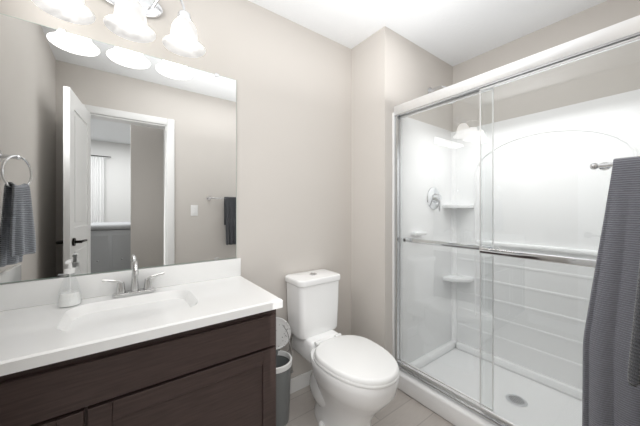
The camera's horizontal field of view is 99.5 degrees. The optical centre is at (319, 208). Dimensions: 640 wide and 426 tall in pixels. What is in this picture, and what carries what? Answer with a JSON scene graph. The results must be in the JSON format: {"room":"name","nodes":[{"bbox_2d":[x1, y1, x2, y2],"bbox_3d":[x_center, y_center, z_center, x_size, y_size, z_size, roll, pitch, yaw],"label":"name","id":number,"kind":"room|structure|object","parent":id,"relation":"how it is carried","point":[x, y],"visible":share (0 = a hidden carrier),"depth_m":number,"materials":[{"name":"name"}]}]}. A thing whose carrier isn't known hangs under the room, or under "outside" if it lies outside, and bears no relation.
{"room":"bathroom","nodes":[
{"label":"bathroom","id":0,"kind":"room"},
{"bbox_2d":[0,0,350,378],"bbox_3d":[-0.583,-0.011,1.559,1.986,2.460,0.110,0,0,-36],"label":"wall","id":1,"kind":"structure","parent":0,"point":[114,158],"depth_m":1.39,"materials":[{"name":"beige paint"}]},
{"bbox_2d":[32,0,205,57],"bbox_3d":[-0.823,-0.899,1.176,0.599,0.278,0.241,0,0,-36],"label":"sconce","id":2,"kind":"object","parent":1,"relation":"attached to","point":[127,19],"visible":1,"depth_m":1.20,"materials":[{"name":"white glass"}]},
{"bbox_2d":[291,334,293,372],"bbox_3d":[-0.186,0.929,1.748,0.044,0.284,0.073,0,0,-36],"label":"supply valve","id":3,"kind":"object","parent":1,"relation":"attached to","point":[291,352],"visible":0.6,"depth_m":1.73,"materials":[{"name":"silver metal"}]},
{"bbox_2d":[290,370,311,393],"bbox_3d":[-0.108,1.171,1.842,0.884,0.095,0.016,0,0,-36],"label":"baseboard","id":4,"kind":"structure","parent":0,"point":[299,382],"depth_m":1.80,"materials":[{"name":"white"}]},
{"bbox_2d":[285,385,454,425],"bbox_3d":[0.319,1.244,1.169,2.978,0.050,1.806,0,0,-36],"label":"floor","id":5,"kind":"structure","parent":0,"point":[401,408],"depth_m":1.61,"materials":[{"name":"tile"}]},
{"bbox_2d":[0,258,282,425],"bbox_3d":[-0.717,0.754,1.078,0.997,0.930,0.524,0,0,-36],"label":"bathroom vanity","id":6,"kind":"object","parent":5,"relation":"on","point":[191,344],"visible":1,"depth_m":0.97,"materials":[{"name":"brown wood"}]},
{"bbox_2d":[57,259,82,307],"bbox_3d":[-1.003,0.296,1.085,0.077,0.183,0.084,0,0,-36],"label":"soap dispenser","id":7,"kind":"object","parent":6,"relation":"on","point":[71,297],"visible":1,"depth_m":1.07,"materials":[{"name":"clear glass"}]},
{"bbox_2d":[102,260,163,297],"bbox_3d":[-0.814,0.310,1.192,0.234,0.156,0.147,0,0,-36],"label":"faucet","id":8,"kind":"object","parent":6,"relation":"on","point":[148,287],"visible":0.98,"depth_m":1.22,"materials":[{"name":"silver metal"}]},
{"bbox_2d":[276,317,291,425],"bbox_3d":[-0.254,0.945,1.582,0.231,0.546,0.251,0,0,-36],"label":"trash bin","id":9,"kind":"object","parent":5,"relation":"on","point":[283,359],"visible":0.58,"depth_m":1.52,"materials":[{"name":"grey plastic"}]},
{"bbox_2d":[285,269,399,425],"bbox_3d":[0.114,0.821,1.542,0.376,0.797,0.743,0,0,-36],"label":"toilet","id":10,"kind":"object","parent":5,"relation":"on","point":[354,380],"visible":1,"depth_m":1.47,"materials":[{"name":"white ceramic"}]},
{"bbox_2d":[397,340,581,425],"bbox_3d":[1.193,1.164,1.616,0.837,0.110,1.250,0,0,-36],"label":"pan","id":11,"kind":"object","parent":5,"relation":"on","point":[449,410],"visible":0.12,"depth_m":1.75,"materials":[{"name":"white plastic"}]},
{"bbox_2d":[392,89,639,388],"bbox_3d":[1.209,0.239,1.628,0.836,1.810,1.288,0,0,-36],"label":"wall surround","id":12,"kind":"object","parent":11,"relation":"on","point":[449,170],"depth_m":1.96,"materials":[{"name":"white plastic"}]},
{"bbox_2d":[427,187,440,211],"bbox_3d":[0.929,-0.073,2.139,0.180,0.196,0.071,0,0,-36],"label":"shower valve","id":13,"kind":"object","parent":12,"relation":"attached to","point":[432,202],"depth_m":2.13,"materials":[{"name":"silver metal"}]},
{"bbox_2d":[506,394,527,406],"bbox_3d":[1.215,1.186,1.674,0.112,0.005,0.112,0,0,-36],"label":"shower drain","id":14,"kind":"object","parent":11,"relation":"in","point":[519,399],"depth_m":1.67,"materials":[{"name":"silver metal"}]},
{"bbox_2d":[351,26,452,354],"bbox_3d":[0.713,-0.011,2.309,0.992,2.460,0.434,0,0,-36],"label":"wall","id":15,"kind":"structure","parent":0,"point":[390,69],"depth_m":1.96,"materials":[{"name":"paint"}]},
{"bbox_2d":[428,86,455,103],"bbox_3d":[0.951,-0.878,2.067,0.104,0.174,0.237,0,0,-36],"label":"shower head","id":16,"kind":"object","parent":15,"relation":"attached to","point":[430,90],"visible":0.42,"depth_m":2.12},
{"bbox_2d":[394,15,639,425],"bbox_3d":[0.898,0.199,1.399,0.128,1.820,1.250,0,0,-36],"label":"shower door frame","id":17,"kind":"object","parent":15,"relation":"attached to","point":[620,34],"visible":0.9,"depth_m":1.39,"materials":[{"name":"clear glass"}]},
{"bbox_2d":[248,0,606,66],"bbox_3d":[0.319,-1.266,1.169,2.978,0.050,1.806,0,0,-36],"label":"ceiling","id":18,"kind":"structure","parent":0,"point":[452,33],"depth_m":1.78,"materials":[{"name":"white paint"}]},
{"bbox_2d":[453,0,639,131],"bbox_3d":[1.607,-0.011,1.846,0.100,2.460,1.372,0,0,-36],"label":"wall","id":19,"kind":"structure","parent":0,"point":[603,15],"depth_m":1.80,"materials":[{"name":"paint"}]},
{"bbox_3d":[0.755,-0.111,0.560,0.368,0.048,0.067,0,0,-36],"label":"towel rail","id":20,"kind":"object","parent":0,"visible":0},
{"bbox_2d":[582,156,639,425],"bbox_3d":[1.117,0.372,0.999,0.082,1.120,0.211,0,0,-36],"label":"towel","id":21,"kind":"object","parent":20,"relation":"hanging from","point":[610,396],"visible":0.94,"depth_m":1.00,"materials":[{"name":"grey fabric"}]},
{"bbox_2d":[627,261,639,387],"bbox_3d":[0.790,0.138,0.626,0.155,0.536,0.094,0,0,-36],"label":"towel","id":22,"kind":"object","parent":20,"relation":"hanging from","point":[633,377],"visible":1,"depth_m":0.61,"materials":[{"name":"grey fabric"}]}
]}

